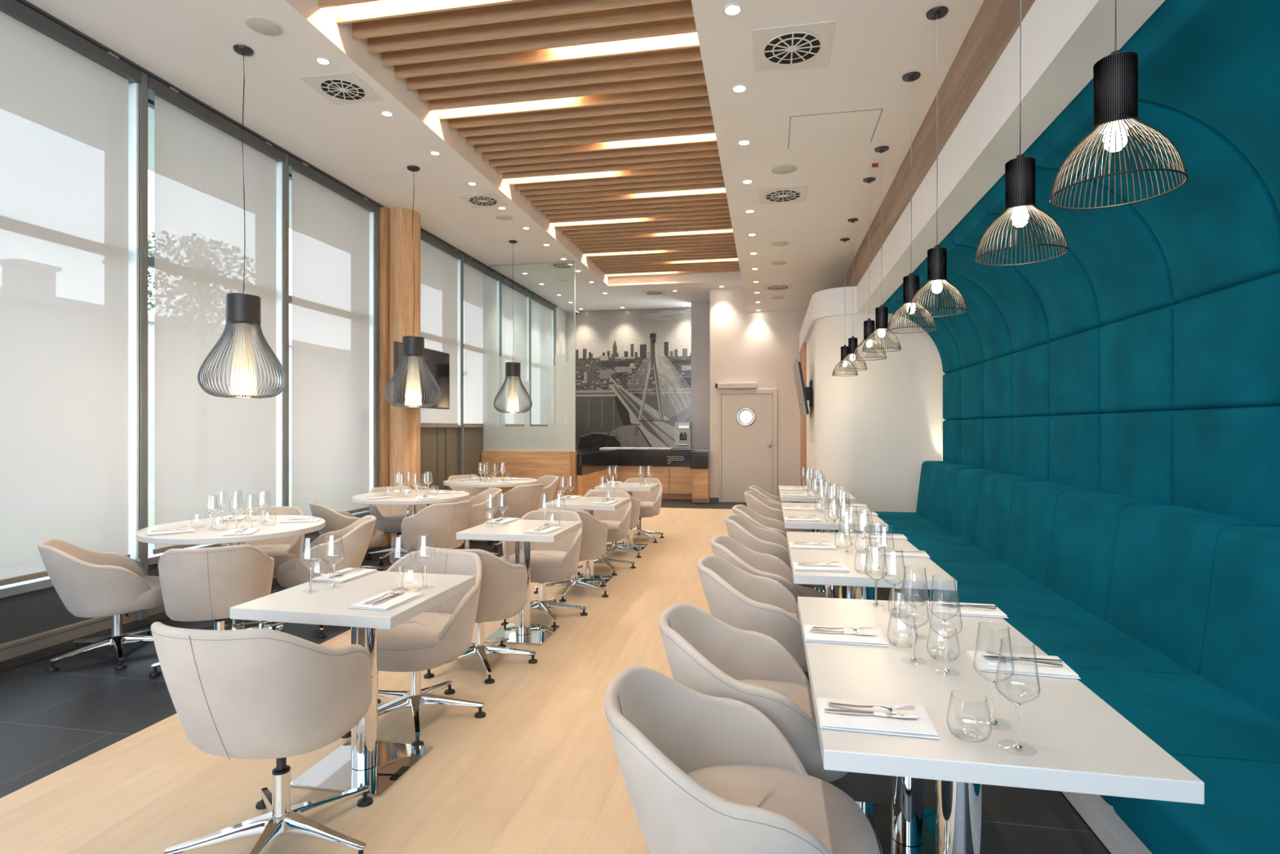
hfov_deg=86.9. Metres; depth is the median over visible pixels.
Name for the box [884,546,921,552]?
fork
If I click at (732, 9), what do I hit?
recessed light
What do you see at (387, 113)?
recessed light
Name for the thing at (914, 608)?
wine glass
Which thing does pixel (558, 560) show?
swivel chair
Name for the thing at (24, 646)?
baseboard
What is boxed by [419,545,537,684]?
swivel chair
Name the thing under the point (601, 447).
serving tray
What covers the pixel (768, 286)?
grille
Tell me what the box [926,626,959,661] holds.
water glass
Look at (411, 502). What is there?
round table
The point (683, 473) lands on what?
counter
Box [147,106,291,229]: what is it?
sky
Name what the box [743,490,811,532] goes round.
swivel chair
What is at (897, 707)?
fork
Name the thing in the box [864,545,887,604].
wine glass
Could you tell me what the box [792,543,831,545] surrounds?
knife
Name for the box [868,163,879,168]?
ceiling sensor
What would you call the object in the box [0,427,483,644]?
wall
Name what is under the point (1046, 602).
seat cushion
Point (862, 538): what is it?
wine glass
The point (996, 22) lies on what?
trim
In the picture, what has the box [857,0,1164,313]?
beam
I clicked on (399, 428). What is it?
wall column
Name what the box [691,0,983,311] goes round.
ceiling
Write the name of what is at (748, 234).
recessed light
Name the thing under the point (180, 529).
knife
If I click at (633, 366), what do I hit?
mural
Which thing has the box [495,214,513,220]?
ceiling speaker
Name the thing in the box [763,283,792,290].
ceiling vent
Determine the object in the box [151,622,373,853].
swivel chair
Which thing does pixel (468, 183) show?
recessed light
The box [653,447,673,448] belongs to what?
serving tray
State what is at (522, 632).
square table
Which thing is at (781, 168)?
ceiling speaker
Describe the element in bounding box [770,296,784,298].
ceiling speaker
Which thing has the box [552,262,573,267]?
grille
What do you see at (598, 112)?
ceiling panel
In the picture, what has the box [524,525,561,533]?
folded napkin
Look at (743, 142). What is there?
recessed light
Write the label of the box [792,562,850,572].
folded napkin
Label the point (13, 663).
floor vent
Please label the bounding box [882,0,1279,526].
wall
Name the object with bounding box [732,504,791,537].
swivel chair
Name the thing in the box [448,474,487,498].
swivel chair
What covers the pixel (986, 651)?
fork
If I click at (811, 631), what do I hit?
knife
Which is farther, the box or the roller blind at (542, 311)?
the roller blind at (542, 311)
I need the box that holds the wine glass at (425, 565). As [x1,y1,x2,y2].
[414,533,435,586]
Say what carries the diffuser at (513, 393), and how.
attached to the pendant at (513, 369)
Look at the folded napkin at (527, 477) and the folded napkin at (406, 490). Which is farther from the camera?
the folded napkin at (527, 477)
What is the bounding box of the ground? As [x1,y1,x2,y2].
[147,464,291,551]
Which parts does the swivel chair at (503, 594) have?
leg, leg, leg, seat, leg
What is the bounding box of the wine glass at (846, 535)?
[838,511,854,551]
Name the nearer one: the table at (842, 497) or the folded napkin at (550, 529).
the folded napkin at (550, 529)
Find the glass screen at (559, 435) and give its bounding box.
[483,261,575,451]
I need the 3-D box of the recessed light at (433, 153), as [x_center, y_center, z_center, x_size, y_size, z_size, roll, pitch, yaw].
[-2.000,-2.677,6.590,0.104,0.006,0.104,0,0,11]
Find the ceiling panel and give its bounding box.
[318,0,740,276]
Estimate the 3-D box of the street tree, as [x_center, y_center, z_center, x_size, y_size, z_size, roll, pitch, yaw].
[-11.012,-1.584,17.001,2.955,6.356,4.417,0,0,18]
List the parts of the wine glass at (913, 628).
stem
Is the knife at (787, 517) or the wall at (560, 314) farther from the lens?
the wall at (560, 314)
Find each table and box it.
[135,515,325,631]
[230,570,475,797]
[351,489,469,571]
[443,476,537,542]
[456,519,582,644]
[542,496,630,586]
[594,482,660,551]
[778,485,855,532]
[781,502,888,598]
[786,531,956,599]
[797,596,1204,853]
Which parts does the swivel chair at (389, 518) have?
leg, leg, seat, leg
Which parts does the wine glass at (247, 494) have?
stem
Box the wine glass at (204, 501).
[203,501,217,527]
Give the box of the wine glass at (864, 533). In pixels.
[857,510,873,549]
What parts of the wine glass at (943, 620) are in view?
stem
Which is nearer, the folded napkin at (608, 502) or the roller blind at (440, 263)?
the folded napkin at (608, 502)
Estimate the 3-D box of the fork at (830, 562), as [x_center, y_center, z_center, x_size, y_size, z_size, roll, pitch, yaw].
[0.881,0.665,3.328,0.196,0.017,0.024,0,0,16]
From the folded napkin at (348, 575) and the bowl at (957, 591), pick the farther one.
the folded napkin at (348, 575)
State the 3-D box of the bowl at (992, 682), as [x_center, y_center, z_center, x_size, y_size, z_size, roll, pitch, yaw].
[0.824,0.528,1.574,0.085,0.134,0.085,0,0,-14]
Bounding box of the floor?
[0,498,1111,853]
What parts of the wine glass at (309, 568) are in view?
stem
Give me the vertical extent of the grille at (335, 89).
0.004 m
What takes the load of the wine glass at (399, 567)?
on the square table at (362, 760)
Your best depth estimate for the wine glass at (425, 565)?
2.91 m
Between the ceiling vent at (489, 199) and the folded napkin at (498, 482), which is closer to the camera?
the ceiling vent at (489, 199)
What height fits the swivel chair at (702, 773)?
0.782 m
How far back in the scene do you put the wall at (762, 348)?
12.91 m
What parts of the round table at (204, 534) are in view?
plate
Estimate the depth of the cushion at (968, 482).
5.97 m
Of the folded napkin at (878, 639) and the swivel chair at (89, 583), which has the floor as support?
the swivel chair at (89, 583)
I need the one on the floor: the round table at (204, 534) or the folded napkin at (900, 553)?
the round table at (204, 534)
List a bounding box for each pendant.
[197,44,287,398]
[385,165,440,407]
[493,240,532,413]
[831,237,857,376]
[838,217,866,371]
[852,177,886,360]
[862,146,901,352]
[886,71,936,333]
[907,6,967,317]
[974,0,1068,266]
[1049,0,1188,209]
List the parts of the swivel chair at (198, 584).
leg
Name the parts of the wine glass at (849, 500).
stem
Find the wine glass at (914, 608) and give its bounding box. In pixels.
[901,565,928,635]
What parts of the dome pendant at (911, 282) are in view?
cord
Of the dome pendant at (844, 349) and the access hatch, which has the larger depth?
the dome pendant at (844, 349)
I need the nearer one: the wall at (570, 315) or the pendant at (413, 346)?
the pendant at (413, 346)
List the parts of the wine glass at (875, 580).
stem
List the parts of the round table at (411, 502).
plate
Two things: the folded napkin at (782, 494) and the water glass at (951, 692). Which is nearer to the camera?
the water glass at (951, 692)
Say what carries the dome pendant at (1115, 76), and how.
hanging from the ceiling at (875, 43)
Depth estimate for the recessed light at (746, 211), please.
6.92 m
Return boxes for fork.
[334,567,364,574]
[364,586,402,603]
[798,561,839,564]
[811,626,873,631]
[827,702,915,713]
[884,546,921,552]
[937,600,995,609]
[985,650,1062,666]
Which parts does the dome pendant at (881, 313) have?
bulb, cord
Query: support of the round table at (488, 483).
on the floor
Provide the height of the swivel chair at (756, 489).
0.782 m
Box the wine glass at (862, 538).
[854,515,871,555]
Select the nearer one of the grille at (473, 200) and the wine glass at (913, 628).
the wine glass at (913, 628)
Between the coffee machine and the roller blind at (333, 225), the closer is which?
the roller blind at (333, 225)
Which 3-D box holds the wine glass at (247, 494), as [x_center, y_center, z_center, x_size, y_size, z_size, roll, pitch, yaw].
[-2.684,0.575,4.665,0.085,0.228,0.085,0,0,-40]
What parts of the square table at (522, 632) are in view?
plate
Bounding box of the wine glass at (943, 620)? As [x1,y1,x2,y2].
[928,577,959,650]
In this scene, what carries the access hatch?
attached to the ceiling at (875, 43)
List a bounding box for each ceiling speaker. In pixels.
[244,15,284,36]
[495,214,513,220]
[770,164,797,173]
[770,240,789,246]
[770,260,787,264]
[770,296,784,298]
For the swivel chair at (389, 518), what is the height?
0.762 m
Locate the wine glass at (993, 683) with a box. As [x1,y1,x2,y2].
[973,622,1014,723]
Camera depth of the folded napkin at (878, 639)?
2.19 m
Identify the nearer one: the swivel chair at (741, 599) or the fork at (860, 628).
the fork at (860, 628)
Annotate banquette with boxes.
[862,460,1279,853]
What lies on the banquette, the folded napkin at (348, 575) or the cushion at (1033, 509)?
the cushion at (1033, 509)
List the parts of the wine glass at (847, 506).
stem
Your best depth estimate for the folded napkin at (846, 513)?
5.33 m
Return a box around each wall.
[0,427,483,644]
[481,450,577,500]
[555,306,565,361]
[565,311,574,361]
[691,288,710,497]
[710,288,807,497]
[799,286,875,352]
[806,313,941,533]
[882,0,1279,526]
[941,362,946,461]
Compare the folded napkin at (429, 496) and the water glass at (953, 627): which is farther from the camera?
the folded napkin at (429, 496)
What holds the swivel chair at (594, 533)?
on the floor
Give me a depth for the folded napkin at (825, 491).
7.12 m
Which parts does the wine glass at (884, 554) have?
stem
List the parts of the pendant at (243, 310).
cord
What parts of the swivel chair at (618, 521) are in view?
leg, leg, seat, leg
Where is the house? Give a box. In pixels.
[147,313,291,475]
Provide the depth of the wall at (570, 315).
15.58 m
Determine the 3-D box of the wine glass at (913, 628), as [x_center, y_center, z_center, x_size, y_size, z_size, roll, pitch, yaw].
[0.810,0.575,1.999,0.085,0.228,0.085,0,0,16]
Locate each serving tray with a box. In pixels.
[599,447,618,448]
[617,447,637,448]
[635,447,655,448]
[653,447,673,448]
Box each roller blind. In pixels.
[0,0,142,586]
[147,75,285,554]
[288,155,376,516]
[420,229,462,425]
[463,254,501,425]
[502,275,530,425]
[531,293,555,426]
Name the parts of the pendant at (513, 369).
cord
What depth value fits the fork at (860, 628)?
2.23 m
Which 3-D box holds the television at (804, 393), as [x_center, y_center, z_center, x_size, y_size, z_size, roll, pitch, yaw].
[2.393,-0.558,9.928,0.249,0.793,1.160,0,0,11]
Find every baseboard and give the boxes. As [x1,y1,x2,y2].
[0,548,370,662]
[709,497,800,502]
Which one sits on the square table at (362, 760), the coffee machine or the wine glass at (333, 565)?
the wine glass at (333, 565)
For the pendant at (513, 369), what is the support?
hanging from the ceiling at (188, 44)
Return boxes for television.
[393,341,449,408]
[792,359,812,417]
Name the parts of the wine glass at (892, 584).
stem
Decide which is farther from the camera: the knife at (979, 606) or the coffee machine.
the coffee machine
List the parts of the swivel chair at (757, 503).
seat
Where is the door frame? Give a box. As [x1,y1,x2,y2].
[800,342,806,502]
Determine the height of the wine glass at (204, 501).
0.228 m
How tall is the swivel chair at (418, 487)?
0.742 m
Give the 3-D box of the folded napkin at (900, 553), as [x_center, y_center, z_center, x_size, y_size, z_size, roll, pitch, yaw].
[1.428,0.683,3.678,0.255,0.014,0.169,0,0,13]
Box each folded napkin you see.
[145,528,195,535]
[215,515,248,521]
[222,528,259,535]
[279,517,321,523]
[311,567,377,582]
[347,590,423,610]
[360,495,393,499]
[393,488,408,493]
[414,495,435,499]
[439,490,465,493]
[454,480,479,483]
[471,476,488,479]
[484,517,519,524]
[495,480,512,483]
[510,477,531,479]
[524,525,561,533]
[556,495,582,498]
[592,500,617,504]
[604,480,622,484]
[632,484,652,487]
[779,488,804,490]
[780,493,806,496]
[782,506,814,510]
[784,516,821,521]
[789,542,836,549]
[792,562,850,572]
[803,624,888,646]
[816,697,939,738]
[819,485,844,488]
[824,490,849,493]
[835,503,867,506]
[842,511,877,515]
[861,533,907,539]
[875,549,929,557]
[924,600,1008,617]
[964,649,1080,679]
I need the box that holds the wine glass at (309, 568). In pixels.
[298,535,321,590]
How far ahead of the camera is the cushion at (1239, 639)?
2.48 m
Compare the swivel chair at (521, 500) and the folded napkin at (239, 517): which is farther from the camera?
the swivel chair at (521, 500)
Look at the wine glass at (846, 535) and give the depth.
3.72 m
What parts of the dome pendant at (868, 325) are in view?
cord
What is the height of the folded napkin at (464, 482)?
0.014 m
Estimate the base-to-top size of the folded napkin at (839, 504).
0.014 m
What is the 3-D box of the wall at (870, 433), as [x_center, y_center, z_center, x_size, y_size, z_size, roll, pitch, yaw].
[3.533,0.009,10.484,1.780,2.862,4.280,0,0,11]
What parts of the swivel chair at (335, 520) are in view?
leg, seat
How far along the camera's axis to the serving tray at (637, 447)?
13.92 m
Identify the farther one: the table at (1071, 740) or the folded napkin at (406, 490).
the folded napkin at (406, 490)
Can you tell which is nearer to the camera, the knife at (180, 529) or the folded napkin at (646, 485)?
the knife at (180, 529)
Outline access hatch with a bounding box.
[787,108,882,148]
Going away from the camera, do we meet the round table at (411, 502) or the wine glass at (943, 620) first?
the wine glass at (943, 620)
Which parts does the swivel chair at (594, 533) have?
leg, leg, leg, leg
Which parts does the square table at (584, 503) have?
plate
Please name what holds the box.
attached to the wall at (762, 348)
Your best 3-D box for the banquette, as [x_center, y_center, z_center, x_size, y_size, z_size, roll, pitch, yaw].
[2.155,0.912,3.252,1.111,1.055,10.208,0,0,11]
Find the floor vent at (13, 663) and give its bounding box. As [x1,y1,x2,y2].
[0,548,386,672]
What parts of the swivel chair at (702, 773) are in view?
seat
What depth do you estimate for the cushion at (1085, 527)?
3.73 m
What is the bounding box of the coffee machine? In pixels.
[673,422,692,448]
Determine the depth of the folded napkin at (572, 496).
6.60 m
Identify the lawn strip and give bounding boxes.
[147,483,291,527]
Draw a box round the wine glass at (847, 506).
[844,506,858,544]
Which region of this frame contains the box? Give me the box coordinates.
[715,382,756,388]
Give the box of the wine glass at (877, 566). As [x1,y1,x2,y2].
[868,522,887,568]
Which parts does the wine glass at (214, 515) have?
stem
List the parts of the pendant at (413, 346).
cord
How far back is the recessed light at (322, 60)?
4.93 m
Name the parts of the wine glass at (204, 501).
stem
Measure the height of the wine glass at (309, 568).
0.228 m
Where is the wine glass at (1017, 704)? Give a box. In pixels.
[995,639,1040,747]
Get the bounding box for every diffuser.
[229,322,257,395]
[404,355,422,405]
[506,375,519,411]
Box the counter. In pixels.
[575,446,709,502]
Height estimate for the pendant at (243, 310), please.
2.469 m
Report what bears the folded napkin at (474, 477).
on the round table at (488, 483)
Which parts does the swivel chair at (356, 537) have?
leg, seat, leg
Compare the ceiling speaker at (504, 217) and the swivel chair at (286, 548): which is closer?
the swivel chair at (286, 548)
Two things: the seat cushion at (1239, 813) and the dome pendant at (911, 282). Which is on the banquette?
the seat cushion at (1239, 813)
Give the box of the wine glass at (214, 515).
[206,495,221,528]
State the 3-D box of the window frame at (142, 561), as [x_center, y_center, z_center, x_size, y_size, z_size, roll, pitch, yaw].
[-3.542,-0.620,6.873,0.330,4.120,16.280,0,0,11]
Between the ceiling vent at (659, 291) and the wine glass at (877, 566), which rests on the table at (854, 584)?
the wine glass at (877, 566)
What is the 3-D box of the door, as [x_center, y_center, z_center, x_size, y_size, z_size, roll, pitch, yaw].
[2.057,0.355,12.888,1.103,2.170,0.110,0,0,11]
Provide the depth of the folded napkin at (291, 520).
4.93 m
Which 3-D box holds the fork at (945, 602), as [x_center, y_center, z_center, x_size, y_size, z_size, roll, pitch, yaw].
[1.225,0.665,2.531,0.196,0.017,0.024,0,0,17]
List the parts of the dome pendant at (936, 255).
cord, bulb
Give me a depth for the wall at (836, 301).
8.58 m
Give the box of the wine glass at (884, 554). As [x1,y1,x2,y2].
[875,525,894,573]
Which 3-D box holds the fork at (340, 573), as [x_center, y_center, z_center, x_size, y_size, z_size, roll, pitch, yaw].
[-1.353,0.665,3.138,0.024,0.017,0.196,0,0,17]
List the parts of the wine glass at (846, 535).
stem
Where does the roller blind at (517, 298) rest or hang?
attached to the wall at (34, 612)
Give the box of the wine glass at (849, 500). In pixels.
[836,500,851,536]
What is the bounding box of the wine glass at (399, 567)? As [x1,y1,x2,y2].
[389,536,410,588]
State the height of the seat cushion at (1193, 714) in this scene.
0.190 m
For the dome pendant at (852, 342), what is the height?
1.606 m
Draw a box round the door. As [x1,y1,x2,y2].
[719,388,777,502]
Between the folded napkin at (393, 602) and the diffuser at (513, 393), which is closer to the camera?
the folded napkin at (393, 602)
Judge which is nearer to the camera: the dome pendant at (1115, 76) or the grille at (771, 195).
the dome pendant at (1115, 76)
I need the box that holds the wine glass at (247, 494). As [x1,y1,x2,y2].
[244,493,258,526]
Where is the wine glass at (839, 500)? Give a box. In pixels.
[827,500,841,533]
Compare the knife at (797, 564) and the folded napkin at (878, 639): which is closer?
the folded napkin at (878, 639)
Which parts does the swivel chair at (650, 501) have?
leg, leg, seat, leg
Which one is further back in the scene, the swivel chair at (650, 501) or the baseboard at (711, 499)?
the baseboard at (711, 499)
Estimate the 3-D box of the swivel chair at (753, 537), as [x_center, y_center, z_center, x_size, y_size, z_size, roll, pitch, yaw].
[0.978,1.052,4.904,0.722,0.777,0.668,0,0,11]
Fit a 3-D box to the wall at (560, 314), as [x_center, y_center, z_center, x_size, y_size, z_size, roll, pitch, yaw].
[-1.864,-0.620,15.293,0.180,4.120,0.750,0,0,11]
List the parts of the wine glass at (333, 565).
stem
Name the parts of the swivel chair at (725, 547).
seat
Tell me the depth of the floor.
2.92 m
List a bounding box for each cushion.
[862,511,929,533]
[866,520,949,533]
[878,530,972,545]
[911,543,1003,563]
[914,560,1045,601]
[915,460,959,520]
[931,464,980,532]
[934,583,1105,622]
[950,468,1008,545]
[973,474,1046,563]
[1002,617,1197,675]
[1004,480,1096,587]
[1046,490,1167,622]
[1071,667,1279,805]
[1106,504,1277,675]
[1112,754,1279,853]
[1199,525,1279,721]
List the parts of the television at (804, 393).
bracket arm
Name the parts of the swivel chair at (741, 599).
seat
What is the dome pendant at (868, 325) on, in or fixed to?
hanging from the ceiling at (875, 43)
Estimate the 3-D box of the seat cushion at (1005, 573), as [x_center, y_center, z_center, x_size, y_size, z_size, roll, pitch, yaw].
[2.276,1.080,4.602,0.690,0.190,0.748,0,0,11]
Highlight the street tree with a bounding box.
[147,230,154,312]
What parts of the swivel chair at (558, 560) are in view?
leg, seat, leg, leg, leg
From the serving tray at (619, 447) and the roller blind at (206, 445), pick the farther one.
the serving tray at (619, 447)
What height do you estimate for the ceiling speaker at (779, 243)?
0.007 m
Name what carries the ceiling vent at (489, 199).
in the ceiling at (188, 44)
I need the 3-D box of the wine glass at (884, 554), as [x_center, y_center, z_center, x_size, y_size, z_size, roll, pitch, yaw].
[1.147,0.575,3.167,0.085,0.228,0.085,0,0,-39]
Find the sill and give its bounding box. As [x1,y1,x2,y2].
[0,511,370,598]
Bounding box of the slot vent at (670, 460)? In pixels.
[666,456,684,463]
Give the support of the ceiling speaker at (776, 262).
attached to the ceiling at (875, 43)
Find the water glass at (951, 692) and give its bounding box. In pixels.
[946,692,991,742]
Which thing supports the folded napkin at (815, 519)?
on the table at (864, 524)
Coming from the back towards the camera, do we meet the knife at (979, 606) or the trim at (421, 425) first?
the trim at (421, 425)
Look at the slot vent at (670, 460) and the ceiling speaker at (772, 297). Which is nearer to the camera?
the ceiling speaker at (772, 297)
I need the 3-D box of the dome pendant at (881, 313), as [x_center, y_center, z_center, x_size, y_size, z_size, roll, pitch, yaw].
[1.924,-1.416,5.375,0.293,1.606,0.293,0,0,40]
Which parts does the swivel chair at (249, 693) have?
leg, leg, leg, gas stem, seat, leg, leg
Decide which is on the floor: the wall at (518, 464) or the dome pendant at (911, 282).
the wall at (518, 464)
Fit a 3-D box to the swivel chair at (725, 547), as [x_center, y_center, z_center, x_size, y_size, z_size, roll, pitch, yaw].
[0.764,1.049,3.901,0.714,0.782,0.644,0,0,8]
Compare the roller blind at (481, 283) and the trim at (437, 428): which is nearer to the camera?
the trim at (437, 428)
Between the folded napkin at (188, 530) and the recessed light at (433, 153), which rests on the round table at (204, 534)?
the folded napkin at (188, 530)
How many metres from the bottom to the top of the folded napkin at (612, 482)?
0.014 m
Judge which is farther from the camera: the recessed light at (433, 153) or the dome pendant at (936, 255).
the recessed light at (433, 153)
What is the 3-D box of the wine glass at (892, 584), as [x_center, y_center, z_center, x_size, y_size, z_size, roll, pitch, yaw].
[0.958,0.575,2.551,0.085,0.228,0.085,0,0,-8]
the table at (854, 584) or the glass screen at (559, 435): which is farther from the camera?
the glass screen at (559, 435)
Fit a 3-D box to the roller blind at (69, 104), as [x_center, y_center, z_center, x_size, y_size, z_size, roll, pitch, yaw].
[-3.930,-0.840,4.334,0.179,3.640,1.461,0,0,11]
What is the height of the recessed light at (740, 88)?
0.006 m
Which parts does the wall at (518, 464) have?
post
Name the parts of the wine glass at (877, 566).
stem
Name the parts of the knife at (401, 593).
blade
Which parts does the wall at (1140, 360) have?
curved panel, curved panel, wall panel, wall panel, curved panel, wall panel, wall panel, wall panel, curved panel, wall panel, curved panel, wall panel, wall panel, wall panel, wall panel, curved panel, wall panel, wall panel, curved panel, curved panel, wall panel, wall panel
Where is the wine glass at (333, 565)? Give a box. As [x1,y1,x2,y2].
[322,533,344,586]
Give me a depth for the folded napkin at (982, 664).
1.92 m
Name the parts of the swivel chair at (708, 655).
seat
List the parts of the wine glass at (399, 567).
stem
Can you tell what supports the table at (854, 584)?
on the floor
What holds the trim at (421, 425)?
on the wall at (34, 612)
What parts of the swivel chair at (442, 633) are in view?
leg, leg, leg, seat, leg, leg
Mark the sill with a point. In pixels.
(20, 588)
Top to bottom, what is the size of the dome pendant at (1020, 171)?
1.606 m
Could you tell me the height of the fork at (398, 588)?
0.017 m
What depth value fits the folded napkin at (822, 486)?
7.69 m
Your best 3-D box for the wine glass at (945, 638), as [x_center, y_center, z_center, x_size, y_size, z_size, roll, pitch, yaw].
[0.864,0.575,1.907,0.085,0.228,0.085,0,0,45]
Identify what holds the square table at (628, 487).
on the floor
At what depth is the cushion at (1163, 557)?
2.98 m
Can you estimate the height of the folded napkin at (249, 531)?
0.014 m
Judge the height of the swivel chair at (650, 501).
0.762 m
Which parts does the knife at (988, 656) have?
blade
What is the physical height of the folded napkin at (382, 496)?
0.014 m
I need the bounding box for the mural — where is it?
[575,306,691,447]
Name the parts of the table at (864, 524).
plate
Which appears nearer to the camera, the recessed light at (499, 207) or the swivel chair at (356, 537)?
the swivel chair at (356, 537)
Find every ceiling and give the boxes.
[26,0,742,311]
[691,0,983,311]
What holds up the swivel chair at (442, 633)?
on the floor
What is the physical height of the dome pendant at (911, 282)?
1.606 m
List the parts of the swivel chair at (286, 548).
seat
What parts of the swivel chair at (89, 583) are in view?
leg, leg, leg, seat, leg, leg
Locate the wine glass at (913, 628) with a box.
[897,581,928,659]
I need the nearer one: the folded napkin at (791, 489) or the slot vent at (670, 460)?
the folded napkin at (791, 489)
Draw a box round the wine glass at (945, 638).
[929,591,962,671]
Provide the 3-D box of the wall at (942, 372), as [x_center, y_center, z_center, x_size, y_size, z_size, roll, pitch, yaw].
[2.663,-0.390,2.547,0.120,3.660,12.000,0,0,11]
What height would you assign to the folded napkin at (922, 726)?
0.014 m
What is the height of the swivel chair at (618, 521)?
0.764 m
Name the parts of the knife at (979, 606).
blade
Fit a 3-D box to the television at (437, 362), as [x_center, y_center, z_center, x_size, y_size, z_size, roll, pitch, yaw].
[-2.725,-0.610,8.326,0.172,0.740,1.300,0,0,11]
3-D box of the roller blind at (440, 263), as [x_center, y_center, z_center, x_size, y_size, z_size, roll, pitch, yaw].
[-2.937,-1.340,9.547,0.179,2.640,1.596,0,0,11]
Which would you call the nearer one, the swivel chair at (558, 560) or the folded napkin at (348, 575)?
the folded napkin at (348, 575)
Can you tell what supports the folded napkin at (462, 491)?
on the round table at (411, 502)
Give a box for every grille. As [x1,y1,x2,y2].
[319,78,366,100]
[468,195,497,205]
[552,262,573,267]
[646,291,662,294]
[762,31,822,65]
[764,189,800,202]
[766,284,788,289]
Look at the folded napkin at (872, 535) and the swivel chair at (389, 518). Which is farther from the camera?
the swivel chair at (389, 518)
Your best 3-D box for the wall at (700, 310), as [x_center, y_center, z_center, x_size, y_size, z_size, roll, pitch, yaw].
[1.236,-0.620,13.787,0.512,4.120,1.350,0,0,11]
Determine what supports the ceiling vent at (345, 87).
in the ceiling at (188, 44)
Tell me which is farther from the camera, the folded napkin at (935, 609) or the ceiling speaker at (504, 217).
the ceiling speaker at (504, 217)
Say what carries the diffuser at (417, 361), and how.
attached to the pendant at (413, 346)
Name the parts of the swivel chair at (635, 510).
leg, leg, leg, leg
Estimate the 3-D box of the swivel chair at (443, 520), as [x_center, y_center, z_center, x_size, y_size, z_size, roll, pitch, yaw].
[-1.940,1.059,6.310,0.712,0.762,0.637,0,0,42]
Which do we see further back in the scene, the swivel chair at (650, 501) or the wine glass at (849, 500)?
the swivel chair at (650, 501)
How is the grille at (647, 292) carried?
attached to the ceiling vent at (659, 291)
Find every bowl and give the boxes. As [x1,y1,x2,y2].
[897,581,928,628]
[929,591,962,638]
[973,622,1014,683]
[995,639,1040,705]
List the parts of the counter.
door, door, door, door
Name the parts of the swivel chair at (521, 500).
leg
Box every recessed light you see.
[315,57,330,65]
[380,110,393,116]
[429,151,440,155]
[467,182,476,185]
[497,206,506,209]
[722,3,742,16]
[731,84,747,93]
[737,139,751,145]
[742,179,753,183]
[745,209,755,213]
[747,233,756,235]
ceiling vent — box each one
[298,71,384,105]
[457,192,508,208]
[545,261,579,268]
[641,289,667,295]
[751,20,835,71]
[758,185,808,204]
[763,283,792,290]
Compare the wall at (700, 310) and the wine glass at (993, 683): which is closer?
the wine glass at (993, 683)
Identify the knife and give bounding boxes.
[149,528,186,532]
[328,566,359,577]
[372,591,404,604]
[786,517,813,518]
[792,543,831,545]
[796,564,839,566]
[808,629,875,635]
[824,708,919,718]
[885,550,924,551]
[936,604,995,608]
[981,655,1062,662]
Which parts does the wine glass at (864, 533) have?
stem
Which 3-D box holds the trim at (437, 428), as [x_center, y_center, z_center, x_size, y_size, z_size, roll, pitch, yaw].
[-2.878,0.720,9.801,0.009,1.440,0.280,0,0,11]
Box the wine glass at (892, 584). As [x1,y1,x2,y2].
[881,548,906,609]
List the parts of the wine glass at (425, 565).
stem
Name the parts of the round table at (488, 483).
plate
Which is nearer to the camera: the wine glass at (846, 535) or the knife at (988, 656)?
the knife at (988, 656)
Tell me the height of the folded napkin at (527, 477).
0.014 m
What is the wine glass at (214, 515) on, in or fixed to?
on the round table at (204, 534)
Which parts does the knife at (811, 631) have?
blade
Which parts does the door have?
porthole glass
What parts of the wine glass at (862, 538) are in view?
stem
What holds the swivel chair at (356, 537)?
on the floor
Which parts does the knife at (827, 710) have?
blade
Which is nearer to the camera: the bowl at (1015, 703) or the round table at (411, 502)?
the bowl at (1015, 703)
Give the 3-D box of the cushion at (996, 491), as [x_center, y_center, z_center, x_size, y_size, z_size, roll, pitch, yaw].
[2.864,0.713,5.255,0.308,0.655,0.748,0,0,11]
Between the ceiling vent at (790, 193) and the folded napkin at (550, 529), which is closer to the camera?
the folded napkin at (550, 529)
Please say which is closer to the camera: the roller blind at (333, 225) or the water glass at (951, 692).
the water glass at (951, 692)
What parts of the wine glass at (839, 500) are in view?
stem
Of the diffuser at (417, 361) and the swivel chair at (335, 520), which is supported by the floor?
the swivel chair at (335, 520)
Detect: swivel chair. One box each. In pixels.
[37,538,164,671]
[148,544,274,675]
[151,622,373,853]
[221,506,304,594]
[270,515,376,637]
[308,500,389,569]
[340,550,485,746]
[366,485,426,564]
[400,500,471,551]
[413,484,471,546]
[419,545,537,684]
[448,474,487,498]
[458,487,502,556]
[488,483,543,549]
[501,510,587,627]
[533,508,608,602]
[536,475,559,509]
[577,490,635,575]
[586,488,641,557]
[604,665,882,853]
[622,477,664,542]
[658,602,848,782]
[697,554,808,671]
[710,534,824,599]
[724,514,810,586]
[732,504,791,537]
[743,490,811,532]
[748,485,791,503]
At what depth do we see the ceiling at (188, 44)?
5.94 m
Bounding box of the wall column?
[378,206,420,546]
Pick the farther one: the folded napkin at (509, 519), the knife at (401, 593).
the folded napkin at (509, 519)
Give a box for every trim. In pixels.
[17,0,557,306]
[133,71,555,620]
[147,98,291,303]
[420,424,524,427]
[436,427,446,489]
[840,0,1035,287]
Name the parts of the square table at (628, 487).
plate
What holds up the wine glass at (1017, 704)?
on the table at (1071, 740)
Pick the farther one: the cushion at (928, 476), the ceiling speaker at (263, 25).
the cushion at (928, 476)
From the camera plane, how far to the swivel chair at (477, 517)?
7.19 m

